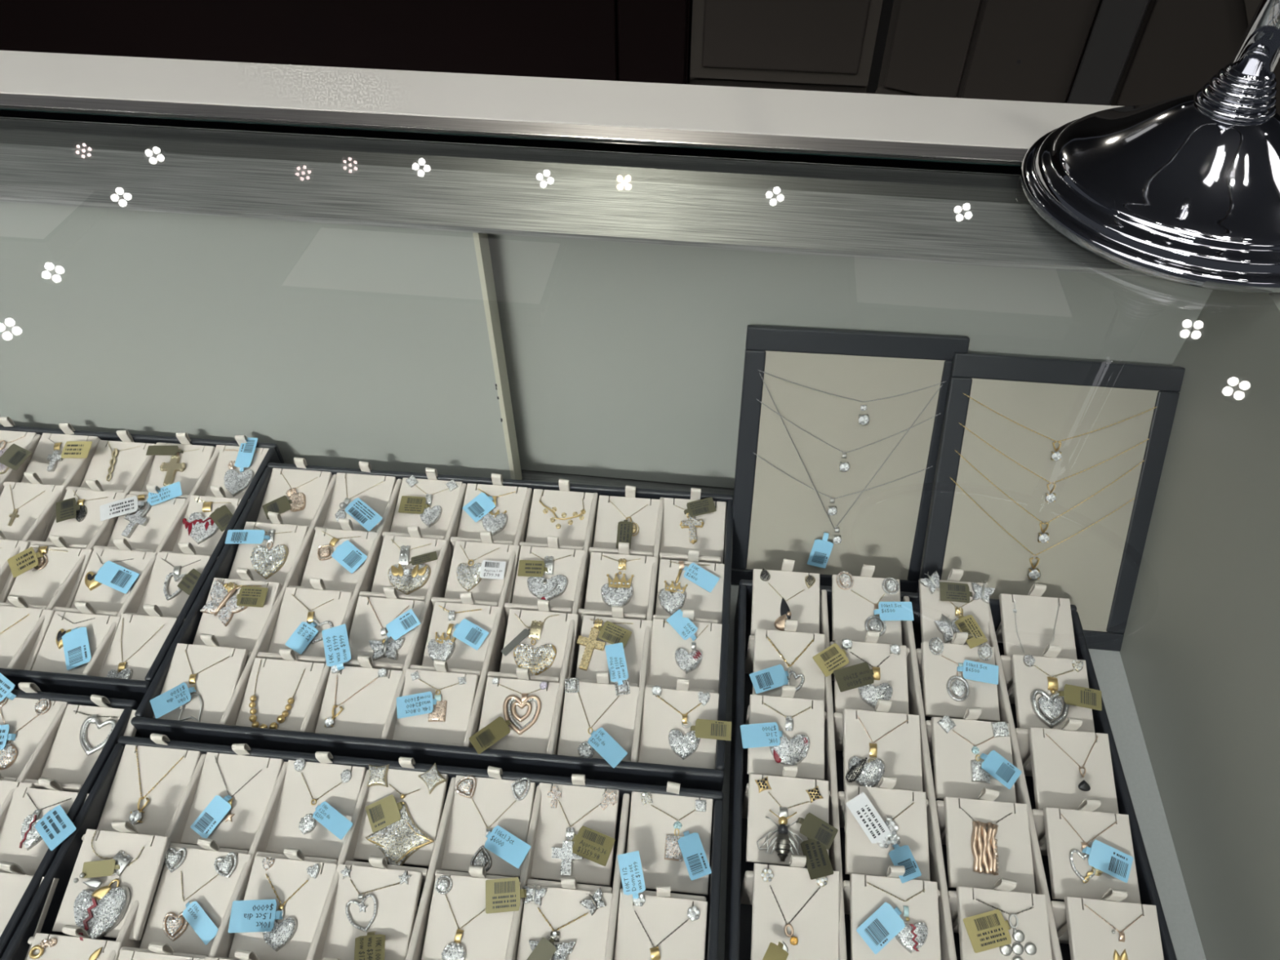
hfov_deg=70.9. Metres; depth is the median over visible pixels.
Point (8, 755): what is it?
necklace
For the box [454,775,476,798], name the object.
earring
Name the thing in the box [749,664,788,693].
price tag
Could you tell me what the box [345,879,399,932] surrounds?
necklace
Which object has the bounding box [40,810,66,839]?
print
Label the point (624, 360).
door
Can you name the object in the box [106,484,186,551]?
pad
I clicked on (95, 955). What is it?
necklace
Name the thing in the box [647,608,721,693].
pad
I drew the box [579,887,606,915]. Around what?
earring
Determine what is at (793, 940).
necklace
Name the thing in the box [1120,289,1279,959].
wall
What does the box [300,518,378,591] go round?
pad
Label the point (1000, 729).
earring
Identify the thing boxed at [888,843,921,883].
price tag
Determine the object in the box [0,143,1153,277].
trim rail
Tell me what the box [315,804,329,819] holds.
print
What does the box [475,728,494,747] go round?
print
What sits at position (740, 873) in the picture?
display tray
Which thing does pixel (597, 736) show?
print
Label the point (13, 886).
pad
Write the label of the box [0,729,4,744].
print
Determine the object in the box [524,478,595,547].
pad
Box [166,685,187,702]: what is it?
print
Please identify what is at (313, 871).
earring
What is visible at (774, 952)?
price tag
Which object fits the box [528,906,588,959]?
necklace
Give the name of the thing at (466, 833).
pad
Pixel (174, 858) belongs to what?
earring
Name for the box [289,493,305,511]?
pendant
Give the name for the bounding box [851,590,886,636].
necklace
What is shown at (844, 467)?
necklace
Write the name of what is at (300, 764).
earring
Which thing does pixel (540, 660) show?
necklace
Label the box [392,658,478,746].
pad
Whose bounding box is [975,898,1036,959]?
necklace
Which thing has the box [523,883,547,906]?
earring
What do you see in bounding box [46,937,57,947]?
earring
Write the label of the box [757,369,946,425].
necklace
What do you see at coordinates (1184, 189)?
lamp
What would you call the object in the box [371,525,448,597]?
pad
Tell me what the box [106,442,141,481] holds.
necklace
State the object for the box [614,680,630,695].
earring
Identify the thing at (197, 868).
pad
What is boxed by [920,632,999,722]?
pad
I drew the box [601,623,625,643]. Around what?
print
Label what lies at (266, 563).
necklace
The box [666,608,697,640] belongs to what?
price tag
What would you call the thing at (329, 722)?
necklace
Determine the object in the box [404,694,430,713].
print
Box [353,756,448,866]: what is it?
pad
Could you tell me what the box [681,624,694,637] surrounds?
print
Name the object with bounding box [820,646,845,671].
print
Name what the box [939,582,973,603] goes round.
price tag
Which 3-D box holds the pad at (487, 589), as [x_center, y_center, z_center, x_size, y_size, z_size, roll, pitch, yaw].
[-0.110,0.072,0.634,0.046,0.056,0.051,4,47,4]
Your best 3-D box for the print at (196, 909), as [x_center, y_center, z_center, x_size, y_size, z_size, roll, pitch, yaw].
[-0.234,0.226,0.472,0.006,0.001,0.007,4,64,4]
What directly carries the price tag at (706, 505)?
on the pad at (710, 537)
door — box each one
[0,201,522,479]
[487,233,1213,488]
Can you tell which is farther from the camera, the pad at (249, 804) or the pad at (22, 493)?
the pad at (22, 493)
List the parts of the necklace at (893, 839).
chain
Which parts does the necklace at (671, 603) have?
crown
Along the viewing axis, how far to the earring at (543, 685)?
0.56 m
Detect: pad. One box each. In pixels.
[0,416,36,479]
[0,471,66,541]
[0,529,30,602]
[0,595,55,670]
[0,682,68,778]
[0,773,35,807]
[0,777,88,875]
[0,860,58,959]
[5,534,93,608]
[21,422,98,485]
[26,924,125,959]
[31,601,120,676]
[40,694,136,785]
[45,479,127,545]
[52,820,171,940]
[71,538,156,612]
[80,430,155,490]
[96,733,201,836]
[99,604,185,680]
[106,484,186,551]
[117,942,207,959]
[136,542,217,617]
[139,837,252,955]
[141,432,215,495]
[152,633,248,724]
[172,484,248,555]
[180,743,284,850]
[192,567,281,651]
[204,435,269,498]
[204,948,258,959]
[228,511,308,585]
[228,847,337,959]
[235,648,325,731]
[256,457,332,526]
[266,751,366,859]
[267,577,352,657]
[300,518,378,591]
[315,655,403,738]
[320,855,422,959]
[322,957,340,959]
[323,461,396,532]
[348,586,426,665]
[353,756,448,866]
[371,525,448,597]
[390,467,462,537]
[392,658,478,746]
[421,865,521,959]
[422,591,502,671]
[441,765,535,877]
[444,531,519,604]
[457,473,528,542]
[478,667,559,753]
[499,599,578,678]
[511,535,585,609]
[516,876,613,959]
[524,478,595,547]
[530,773,619,885]
[556,671,639,761]
[575,605,653,685]
[584,542,657,614]
[592,484,661,554]
[613,884,707,959]
[626,781,712,894]
[638,677,719,768]
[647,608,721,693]
[655,549,724,623]
[659,487,726,564]
[746,684,824,780]
[746,764,828,867]
[750,854,839,959]
[751,558,819,635]
[752,619,825,707]
[831,564,902,645]
[834,630,909,715]
[842,699,923,791]
[844,775,929,881]
[848,865,941,959]
[918,568,990,646]
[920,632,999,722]
[929,707,1016,803]
[940,787,1035,893]
[951,877,1052,959]
[995,583,1077,659]
[1007,644,1094,733]
[1022,717,1119,813]
[1038,798,1141,903]
[1057,888,1164,959]
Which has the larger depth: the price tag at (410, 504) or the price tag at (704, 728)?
the price tag at (410, 504)
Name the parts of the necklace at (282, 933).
chain, chain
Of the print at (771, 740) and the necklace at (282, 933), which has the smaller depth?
the necklace at (282, 933)
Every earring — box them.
[0,696,8,706]
[34,698,50,715]
[39,939,48,948]
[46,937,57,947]
[164,847,186,872]
[213,851,237,878]
[262,857,274,870]
[293,758,305,771]
[306,863,319,879]
[331,665,340,673]
[340,768,351,782]
[340,866,351,879]
[366,764,389,786]
[377,668,386,676]
[398,870,411,884]
[405,475,417,487]
[410,671,419,680]
[417,762,447,794]
[435,875,452,894]
[445,480,457,491]
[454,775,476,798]
[457,675,466,684]
[492,677,498,684]
[511,777,530,800]
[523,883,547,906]
[539,681,547,689]
[547,786,561,808]
[564,677,578,693]
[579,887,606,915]
[599,791,617,810]
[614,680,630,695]
[632,893,645,906]
[640,791,653,804]
[652,685,661,695]
[687,906,700,920]
[695,800,706,811]
[697,691,710,706]
[755,776,771,792]
[760,567,770,581]
[760,868,773,881]
[804,575,815,588]
[805,786,823,803]
[815,875,827,886]
[835,571,853,590]
[841,638,852,648]
[881,577,899,595]
[889,644,900,654]
[918,571,941,594]
[928,637,943,655]
[937,715,955,733]
[971,582,995,604]
[977,642,992,660]
[991,721,1009,737]
[1022,654,1035,666]
[1071,659,1084,672]
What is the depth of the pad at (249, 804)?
0.52 m
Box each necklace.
[0,435,25,474]
[0,613,29,633]
[0,708,39,769]
[8,484,44,525]
[18,792,71,850]
[28,945,43,959]
[34,546,67,569]
[46,438,62,471]
[55,613,94,648]
[72,489,107,521]
[73,711,117,755]
[73,831,143,941]
[84,552,133,591]
[88,946,102,959]
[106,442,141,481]
[106,617,164,679]
[121,494,168,537]
[128,746,183,823]
[160,448,199,486]
[161,558,200,600]
[162,871,218,941]
[177,649,228,721]
[182,498,231,544]
[200,579,261,626]
[214,755,261,822]
[223,448,257,497]
[248,659,305,728]
[249,525,292,579]
[262,874,307,951]
[280,472,317,511]
[291,594,333,643]
[298,773,342,834]
[317,530,360,560]
[324,675,377,727]
[334,475,382,521]
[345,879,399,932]
[364,783,434,866]
[366,596,408,660]
[387,538,431,595]
[414,484,448,527]
[418,679,459,721]
[427,604,481,661]
[441,894,485,959]
[456,544,499,591]
[470,798,515,871]
[477,488,515,536]
[497,684,541,734]
[513,613,559,675]
[526,552,570,600]
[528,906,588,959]
[539,492,585,528]
[551,800,599,875]
[577,618,633,671]
[577,692,619,757]
[600,555,640,607]
[608,499,648,536]
[634,911,688,959]
[650,804,695,861]
[656,694,701,759]
[658,560,710,615]
[662,621,708,673]
[675,505,703,543]
[752,452,933,515]
[756,399,941,471]
[756,791,808,861]
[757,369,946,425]
[759,372,942,543]
[761,702,811,764]
[766,636,813,692]
[768,582,804,631]
[769,884,820,952]
[845,715,907,786]
[849,651,893,709]
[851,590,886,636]
[866,882,928,953]
[876,802,914,848]
[933,600,973,643]
[941,655,979,702]
[950,477,1134,579]
[952,730,994,783]
[955,449,1144,543]
[959,422,1149,502]
[960,807,1012,875]
[962,392,1156,461]
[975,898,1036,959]
[1012,598,1058,653]
[1030,665,1073,728]
[1045,733,1097,791]
[1061,813,1117,883]
[1084,904,1142,959]
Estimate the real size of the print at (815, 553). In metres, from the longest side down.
0.011 x 0.010 x 0.001 m
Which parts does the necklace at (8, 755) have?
chain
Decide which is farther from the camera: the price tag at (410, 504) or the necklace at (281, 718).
the price tag at (410, 504)
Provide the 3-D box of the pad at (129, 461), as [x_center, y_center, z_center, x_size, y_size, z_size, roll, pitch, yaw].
[-0.406,-0.003,0.706,0.046,0.056,0.051,4,47,4]
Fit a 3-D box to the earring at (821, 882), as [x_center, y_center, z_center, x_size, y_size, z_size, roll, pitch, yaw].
[0.096,0.210,0.472,0.006,0.004,0.006,20,50,18]
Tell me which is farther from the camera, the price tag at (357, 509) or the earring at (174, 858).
the price tag at (357, 509)
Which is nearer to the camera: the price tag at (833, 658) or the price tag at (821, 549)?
the price tag at (833, 658)
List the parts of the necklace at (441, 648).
crown, chain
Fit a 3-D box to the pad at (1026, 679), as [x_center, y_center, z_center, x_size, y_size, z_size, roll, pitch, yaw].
[0.255,0.137,0.562,0.045,0.056,0.048,4,47,4]
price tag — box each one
[0,443,31,470]
[0,672,16,701]
[0,724,16,750]
[7,546,43,577]
[34,804,76,850]
[55,497,80,522]
[61,440,92,457]
[62,626,91,670]
[80,859,119,878]
[94,560,139,593]
[99,496,144,520]
[146,445,183,455]
[146,481,182,505]
[150,682,195,718]
[177,568,200,595]
[182,901,217,945]
[190,795,232,838]
[209,504,232,531]
[224,529,270,543]
[227,899,282,933]
[234,437,257,472]
[235,586,267,607]
[262,495,292,519]
[284,621,318,654]
[312,801,353,839]
[321,623,351,670]
[331,540,367,573]
[344,497,382,531]
[354,931,385,959]
[364,794,403,832]
[386,608,420,640]
[395,691,436,718]
[398,495,430,514]
[408,551,437,565]
[453,618,488,649]
[462,492,495,522]
[468,716,511,754]
[478,560,506,579]
[484,825,530,868]
[485,876,526,913]
[501,628,530,656]
[517,560,547,577]
[526,937,556,959]
[571,826,615,866]
[587,727,627,768]
[598,621,631,648]
[604,642,628,685]
[616,520,632,549]
[617,850,645,898]
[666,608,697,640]
[677,830,711,880]
[682,562,719,592]
[684,497,716,517]
[690,719,731,740]
[740,722,782,748]
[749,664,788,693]
[762,941,788,959]
[796,812,838,849]
[800,836,833,879]
[807,532,833,568]
[812,643,848,676]
[833,662,874,692]
[845,791,889,844]
[856,902,905,954]
[873,601,914,620]
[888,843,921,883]
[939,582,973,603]
[954,614,987,648]
[956,659,998,684]
[963,909,1011,953]
[979,750,1022,789]
[1057,684,1102,711]
[1081,840,1133,882]
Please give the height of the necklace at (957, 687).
0.009 m
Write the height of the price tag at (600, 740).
0.018 m
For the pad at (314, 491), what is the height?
0.056 m
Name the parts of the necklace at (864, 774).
chain, chain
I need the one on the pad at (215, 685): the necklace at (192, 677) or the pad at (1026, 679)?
the necklace at (192, 677)
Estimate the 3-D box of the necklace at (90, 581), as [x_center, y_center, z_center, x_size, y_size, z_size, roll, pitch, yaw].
[-0.371,0.065,0.625,0.029,0.009,0.026,8,47,7]
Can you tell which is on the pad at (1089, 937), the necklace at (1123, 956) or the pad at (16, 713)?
the necklace at (1123, 956)
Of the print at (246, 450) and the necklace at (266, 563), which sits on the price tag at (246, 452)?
the print at (246, 450)
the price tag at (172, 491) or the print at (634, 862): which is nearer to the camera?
the print at (634, 862)
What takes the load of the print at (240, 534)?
on the price tag at (233, 536)
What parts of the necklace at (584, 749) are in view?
chain, chain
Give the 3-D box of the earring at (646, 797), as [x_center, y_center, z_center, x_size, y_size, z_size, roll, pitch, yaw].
[0.004,0.180,0.509,0.006,0.003,0.006,-8,47,-8]
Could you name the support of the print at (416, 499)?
on the price tag at (410, 504)
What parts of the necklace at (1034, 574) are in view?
chain, chain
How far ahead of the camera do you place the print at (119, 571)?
0.62 m
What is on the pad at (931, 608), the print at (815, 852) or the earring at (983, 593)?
the earring at (983, 593)
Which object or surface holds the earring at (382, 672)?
on the pad at (364, 714)
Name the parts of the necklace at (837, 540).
chain, chain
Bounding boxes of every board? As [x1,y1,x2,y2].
[731,324,969,592]
[916,352,1185,651]
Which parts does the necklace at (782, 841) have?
chain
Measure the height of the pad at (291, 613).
0.056 m
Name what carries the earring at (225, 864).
on the pad at (197, 868)
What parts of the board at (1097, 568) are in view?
panel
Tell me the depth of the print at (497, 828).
0.49 m
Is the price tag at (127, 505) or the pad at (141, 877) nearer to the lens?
the pad at (141, 877)
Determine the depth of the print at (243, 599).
0.60 m
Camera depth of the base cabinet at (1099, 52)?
1.15 m
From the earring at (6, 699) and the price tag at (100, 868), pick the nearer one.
the price tag at (100, 868)
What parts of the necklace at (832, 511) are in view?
chain, chain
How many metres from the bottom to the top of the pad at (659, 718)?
0.056 m
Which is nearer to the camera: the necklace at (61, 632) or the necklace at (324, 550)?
the necklace at (61, 632)
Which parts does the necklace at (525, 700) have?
chain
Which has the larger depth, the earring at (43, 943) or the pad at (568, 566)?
the pad at (568, 566)
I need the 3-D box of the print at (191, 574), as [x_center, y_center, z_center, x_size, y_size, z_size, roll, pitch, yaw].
[-0.309,0.069,0.617,0.012,0.001,0.012,4,63,3]
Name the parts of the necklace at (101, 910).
chain, chain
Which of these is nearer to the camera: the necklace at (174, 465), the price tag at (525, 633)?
the price tag at (525, 633)
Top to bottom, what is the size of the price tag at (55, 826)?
0.010 m
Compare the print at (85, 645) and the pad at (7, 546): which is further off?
the pad at (7, 546)
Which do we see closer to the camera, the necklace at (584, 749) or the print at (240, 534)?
the necklace at (584, 749)
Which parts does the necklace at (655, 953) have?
chain, chain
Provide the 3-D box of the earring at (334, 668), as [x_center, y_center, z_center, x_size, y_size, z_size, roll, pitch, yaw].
[-0.191,0.119,0.566,0.006,0.004,0.006,-1,47,-1]
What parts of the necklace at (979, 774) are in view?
chain, chain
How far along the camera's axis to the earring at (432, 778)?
0.52 m
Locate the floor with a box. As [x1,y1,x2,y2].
[866,0,893,93]
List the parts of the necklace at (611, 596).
crown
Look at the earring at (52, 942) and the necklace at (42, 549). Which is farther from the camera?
the necklace at (42, 549)
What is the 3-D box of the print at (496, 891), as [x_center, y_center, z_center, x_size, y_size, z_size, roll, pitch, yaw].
[-0.070,0.215,0.466,0.013,0.001,0.014,4,64,4]
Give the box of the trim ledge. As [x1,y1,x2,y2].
[0,50,1123,149]
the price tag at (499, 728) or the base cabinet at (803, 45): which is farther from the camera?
the base cabinet at (803, 45)
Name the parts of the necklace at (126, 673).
chain, chain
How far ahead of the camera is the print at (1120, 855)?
0.48 m
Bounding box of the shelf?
[717,584,1206,959]
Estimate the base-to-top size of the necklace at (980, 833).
0.011 m
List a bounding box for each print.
[0,680,10,697]
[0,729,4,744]
[9,449,26,466]
[16,551,35,570]
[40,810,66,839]
[60,500,73,518]
[63,444,84,454]
[67,644,87,666]
[109,499,133,515]
[110,569,131,588]
[151,488,170,502]
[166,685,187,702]
[181,572,198,588]
[187,904,198,919]
[194,812,216,834]
[217,513,231,527]
[231,532,248,542]
[240,440,253,452]
[240,588,261,604]
[244,904,273,928]
[266,502,279,512]
[297,624,315,641]
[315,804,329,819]
[325,635,346,662]
[342,550,361,567]
[348,501,374,523]
[358,937,382,959]
[368,804,385,827]
[399,613,416,629]
[404,497,422,511]
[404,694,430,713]
[413,554,430,563]
[465,627,483,644]
[467,502,484,517]
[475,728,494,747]
[484,561,502,577]
[490,828,513,846]
[492,880,515,908]
[524,563,542,573]
[577,829,605,859]
[591,729,604,746]
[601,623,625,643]
[609,656,625,678]
[619,524,629,542]
[622,862,641,891]
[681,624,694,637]
[685,564,698,580]
[686,853,706,875]
[689,499,708,515]
[711,721,726,736]
[755,671,773,689]
[762,724,777,743]
[805,841,826,868]
[811,551,827,564]
[814,823,832,845]
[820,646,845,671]
[843,670,871,686]
[856,804,884,838]
[864,918,888,946]
[881,604,902,613]
[897,858,916,876]
[946,583,966,599]
[957,617,982,639]
[965,662,986,671]
[973,913,1006,946]
[995,762,1014,782]
[1080,688,1095,706]
[1108,852,1128,877]
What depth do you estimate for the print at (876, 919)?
0.46 m
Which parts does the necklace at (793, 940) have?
chain, chain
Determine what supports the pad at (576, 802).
in the display tray at (89, 815)
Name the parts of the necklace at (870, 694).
chain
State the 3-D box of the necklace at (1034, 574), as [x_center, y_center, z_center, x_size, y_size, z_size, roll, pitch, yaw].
[0.268,0.037,0.611,0.122,0.058,0.036,5,47,5]
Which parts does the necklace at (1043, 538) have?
chain, chain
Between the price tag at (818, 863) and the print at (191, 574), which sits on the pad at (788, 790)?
the price tag at (818, 863)
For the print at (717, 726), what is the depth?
0.53 m
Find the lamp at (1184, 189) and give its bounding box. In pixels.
[1019,0,1279,293]
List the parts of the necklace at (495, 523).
crown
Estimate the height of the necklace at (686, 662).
0.011 m
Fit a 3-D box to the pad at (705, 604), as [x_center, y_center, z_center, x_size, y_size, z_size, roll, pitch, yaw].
[0.035,0.084,0.622,0.046,0.056,0.051,4,47,4]
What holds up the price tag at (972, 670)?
on the pad at (937, 670)
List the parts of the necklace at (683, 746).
chain, chain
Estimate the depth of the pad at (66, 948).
0.46 m
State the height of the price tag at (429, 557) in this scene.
0.006 m
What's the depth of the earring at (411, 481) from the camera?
0.68 m
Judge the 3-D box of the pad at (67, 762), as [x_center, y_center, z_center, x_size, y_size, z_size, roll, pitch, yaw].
[-0.330,0.166,0.546,0.046,0.056,0.051,4,47,4]
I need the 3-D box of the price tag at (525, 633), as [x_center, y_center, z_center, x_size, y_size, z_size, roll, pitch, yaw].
[-0.079,0.104,0.580,0.005,0.008,0.028,26,52,23]
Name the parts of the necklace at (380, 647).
chain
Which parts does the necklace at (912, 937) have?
chain, chain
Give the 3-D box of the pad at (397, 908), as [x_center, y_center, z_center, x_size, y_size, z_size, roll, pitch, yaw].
[-0.142,0.236,0.479,0.046,0.056,0.051,4,47,4]
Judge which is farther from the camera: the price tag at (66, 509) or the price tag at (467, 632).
the price tag at (66, 509)
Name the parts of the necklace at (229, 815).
chain, chain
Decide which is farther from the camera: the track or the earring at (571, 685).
the track
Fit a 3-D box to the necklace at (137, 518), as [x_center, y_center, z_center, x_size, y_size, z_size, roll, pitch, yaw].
[-0.365,0.027,0.659,0.024,0.012,0.034,11,48,10]
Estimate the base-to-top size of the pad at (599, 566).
0.056 m
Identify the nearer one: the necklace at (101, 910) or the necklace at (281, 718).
the necklace at (101, 910)
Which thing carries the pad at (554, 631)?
in the display tray at (224, 733)
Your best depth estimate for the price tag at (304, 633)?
0.59 m
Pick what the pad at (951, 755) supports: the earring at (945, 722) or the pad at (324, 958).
the earring at (945, 722)
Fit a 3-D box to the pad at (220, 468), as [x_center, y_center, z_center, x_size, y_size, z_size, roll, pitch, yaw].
[-0.312,0.001,0.701,0.046,0.056,0.051,4,47,4]
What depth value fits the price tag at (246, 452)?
0.70 m
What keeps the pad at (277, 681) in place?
in the display tray at (224, 733)
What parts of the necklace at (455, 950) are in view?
chain, chain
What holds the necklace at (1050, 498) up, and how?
hanging from the board at (1097, 568)
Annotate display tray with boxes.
[0,424,284,704]
[0,688,142,959]
[0,735,723,959]
[130,462,733,791]
[724,579,1177,959]
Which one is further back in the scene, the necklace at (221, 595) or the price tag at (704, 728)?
the necklace at (221, 595)
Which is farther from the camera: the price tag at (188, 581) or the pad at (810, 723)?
the price tag at (188, 581)
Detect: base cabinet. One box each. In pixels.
[0,0,692,84]
[688,0,883,93]
[875,0,1279,112]
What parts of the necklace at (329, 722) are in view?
chain, chain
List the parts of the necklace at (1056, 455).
chain, chain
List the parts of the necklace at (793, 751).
chain, chain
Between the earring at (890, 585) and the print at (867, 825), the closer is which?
the print at (867, 825)
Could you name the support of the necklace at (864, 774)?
on the pad at (900, 750)
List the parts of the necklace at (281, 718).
chain, chain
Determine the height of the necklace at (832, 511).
0.040 m
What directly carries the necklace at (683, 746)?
on the pad at (659, 718)
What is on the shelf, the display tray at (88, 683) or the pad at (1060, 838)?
the display tray at (88, 683)
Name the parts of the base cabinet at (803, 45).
door panel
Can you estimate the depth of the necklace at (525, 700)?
0.55 m
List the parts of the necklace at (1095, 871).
chain, chain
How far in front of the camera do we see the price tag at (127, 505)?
0.65 m
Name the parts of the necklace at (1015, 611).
chain, chain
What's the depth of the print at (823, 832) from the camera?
0.49 m
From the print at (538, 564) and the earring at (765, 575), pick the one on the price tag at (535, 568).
the print at (538, 564)
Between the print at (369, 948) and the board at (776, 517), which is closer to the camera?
the print at (369, 948)
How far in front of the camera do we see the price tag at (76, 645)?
0.58 m
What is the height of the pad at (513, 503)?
0.056 m
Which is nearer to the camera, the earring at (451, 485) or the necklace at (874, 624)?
the necklace at (874, 624)
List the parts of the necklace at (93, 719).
chain, chain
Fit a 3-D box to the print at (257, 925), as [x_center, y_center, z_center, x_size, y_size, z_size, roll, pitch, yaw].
[-0.197,0.225,0.465,0.012,0.007,0.012,4,64,4]
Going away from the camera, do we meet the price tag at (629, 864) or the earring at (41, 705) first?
the price tag at (629, 864)
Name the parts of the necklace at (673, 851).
chain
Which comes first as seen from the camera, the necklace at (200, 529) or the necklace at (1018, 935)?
the necklace at (1018, 935)
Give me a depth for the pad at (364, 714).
0.56 m
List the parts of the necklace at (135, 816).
chain, chain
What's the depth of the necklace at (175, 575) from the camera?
0.62 m
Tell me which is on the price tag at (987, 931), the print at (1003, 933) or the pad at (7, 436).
the print at (1003, 933)
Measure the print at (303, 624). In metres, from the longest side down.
0.012 x 0.012 x 0.001 m
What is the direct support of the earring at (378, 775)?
on the pad at (425, 809)
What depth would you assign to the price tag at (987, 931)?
0.45 m
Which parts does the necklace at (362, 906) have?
chain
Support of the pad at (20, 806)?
in the display tray at (33, 768)
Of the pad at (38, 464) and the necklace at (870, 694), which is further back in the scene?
the pad at (38, 464)
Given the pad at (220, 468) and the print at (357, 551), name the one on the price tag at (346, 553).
the print at (357, 551)
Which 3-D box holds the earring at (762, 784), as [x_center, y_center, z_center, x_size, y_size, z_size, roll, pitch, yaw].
[0.070,0.172,0.508,0.008,0.004,0.007,-11,48,-10]
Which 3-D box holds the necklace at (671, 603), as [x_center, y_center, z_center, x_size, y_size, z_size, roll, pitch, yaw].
[0.026,0.070,0.619,0.026,0.013,0.044,27,52,23]
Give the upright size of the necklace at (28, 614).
0.006 m
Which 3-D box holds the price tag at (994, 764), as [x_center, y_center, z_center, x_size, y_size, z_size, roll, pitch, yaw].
[0.205,0.165,0.514,0.013,0.009,0.024,-28,53,-24]
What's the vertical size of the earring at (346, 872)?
0.003 m
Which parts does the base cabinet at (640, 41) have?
door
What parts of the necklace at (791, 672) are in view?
chain, chain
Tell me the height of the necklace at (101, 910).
0.016 m
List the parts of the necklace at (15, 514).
chain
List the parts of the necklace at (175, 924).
chain, chain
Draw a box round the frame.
[0,108,1021,175]
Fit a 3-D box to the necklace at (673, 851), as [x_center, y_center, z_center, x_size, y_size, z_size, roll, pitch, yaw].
[0.017,0.197,0.500,0.026,0.009,0.027,4,47,4]
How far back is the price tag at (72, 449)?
0.70 m
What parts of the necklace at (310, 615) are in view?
chain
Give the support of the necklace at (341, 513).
on the pad at (377, 498)
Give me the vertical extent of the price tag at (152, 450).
0.008 m
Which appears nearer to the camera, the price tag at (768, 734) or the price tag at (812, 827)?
the price tag at (812, 827)
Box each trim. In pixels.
[0,93,1027,160]
[0,104,1022,176]
[0,118,1031,204]
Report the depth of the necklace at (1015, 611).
0.59 m
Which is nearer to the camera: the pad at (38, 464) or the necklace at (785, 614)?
the necklace at (785, 614)
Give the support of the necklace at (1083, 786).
on the pad at (1056, 778)
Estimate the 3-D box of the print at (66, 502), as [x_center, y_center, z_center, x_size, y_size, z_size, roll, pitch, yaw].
[-0.420,0.021,0.658,0.011,0.003,0.017,4,63,4]
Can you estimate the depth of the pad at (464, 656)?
0.59 m
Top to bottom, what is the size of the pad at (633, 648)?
0.056 m
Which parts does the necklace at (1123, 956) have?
chain, chain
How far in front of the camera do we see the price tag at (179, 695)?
0.55 m
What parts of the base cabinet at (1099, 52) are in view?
rail, door, door, door, diagonal rail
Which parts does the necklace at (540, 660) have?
chain, chain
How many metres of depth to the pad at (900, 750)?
0.53 m
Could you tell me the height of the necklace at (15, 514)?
0.010 m
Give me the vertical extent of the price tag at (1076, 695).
0.012 m
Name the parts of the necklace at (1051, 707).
chain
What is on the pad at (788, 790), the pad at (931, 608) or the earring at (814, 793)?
the earring at (814, 793)
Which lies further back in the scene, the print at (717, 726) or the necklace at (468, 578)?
the necklace at (468, 578)
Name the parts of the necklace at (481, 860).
chain, chain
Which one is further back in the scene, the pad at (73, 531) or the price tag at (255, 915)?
the pad at (73, 531)
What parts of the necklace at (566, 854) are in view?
chain, chain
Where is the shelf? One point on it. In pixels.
(1108, 665)
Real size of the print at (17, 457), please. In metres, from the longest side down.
0.016 x 0.015 x 0.004 m
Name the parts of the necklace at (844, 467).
chain, chain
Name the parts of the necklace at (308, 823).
chain, chain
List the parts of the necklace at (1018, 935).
chain, chain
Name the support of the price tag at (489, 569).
on the pad at (487, 589)
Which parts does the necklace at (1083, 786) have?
chain, chain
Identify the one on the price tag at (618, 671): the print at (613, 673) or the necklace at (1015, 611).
the print at (613, 673)
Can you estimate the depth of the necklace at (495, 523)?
0.66 m
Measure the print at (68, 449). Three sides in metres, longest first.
0.018 x 0.011 x 0.006 m
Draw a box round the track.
[520,469,733,495]
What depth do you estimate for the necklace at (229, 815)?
0.51 m
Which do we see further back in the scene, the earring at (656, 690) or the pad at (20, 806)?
the earring at (656, 690)
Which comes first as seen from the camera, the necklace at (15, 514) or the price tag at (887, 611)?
the price tag at (887, 611)
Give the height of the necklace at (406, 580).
0.013 m
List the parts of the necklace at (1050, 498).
chain, chain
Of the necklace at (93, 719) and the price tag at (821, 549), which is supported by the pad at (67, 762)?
the necklace at (93, 719)
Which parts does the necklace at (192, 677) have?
chain, chain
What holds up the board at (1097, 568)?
on the shelf
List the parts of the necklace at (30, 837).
chain, chain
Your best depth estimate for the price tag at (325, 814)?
0.50 m
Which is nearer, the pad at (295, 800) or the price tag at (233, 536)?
the pad at (295, 800)
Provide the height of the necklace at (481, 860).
0.012 m
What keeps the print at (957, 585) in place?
on the price tag at (951, 592)
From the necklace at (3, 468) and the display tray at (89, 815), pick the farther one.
the necklace at (3, 468)
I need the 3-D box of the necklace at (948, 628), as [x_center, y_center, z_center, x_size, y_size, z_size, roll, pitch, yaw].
[0.206,0.092,0.593,0.021,0.010,0.035,17,49,15]
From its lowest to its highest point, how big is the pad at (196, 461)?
0.056 m
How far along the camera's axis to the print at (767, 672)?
0.55 m
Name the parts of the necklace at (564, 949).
chain, chain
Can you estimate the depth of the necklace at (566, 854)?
0.49 m
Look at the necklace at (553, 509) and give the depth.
0.66 m
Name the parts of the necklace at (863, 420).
chain, chain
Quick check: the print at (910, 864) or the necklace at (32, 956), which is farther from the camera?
the print at (910, 864)
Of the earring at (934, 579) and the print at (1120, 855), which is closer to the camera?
the print at (1120, 855)
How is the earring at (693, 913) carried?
on the pad at (660, 915)

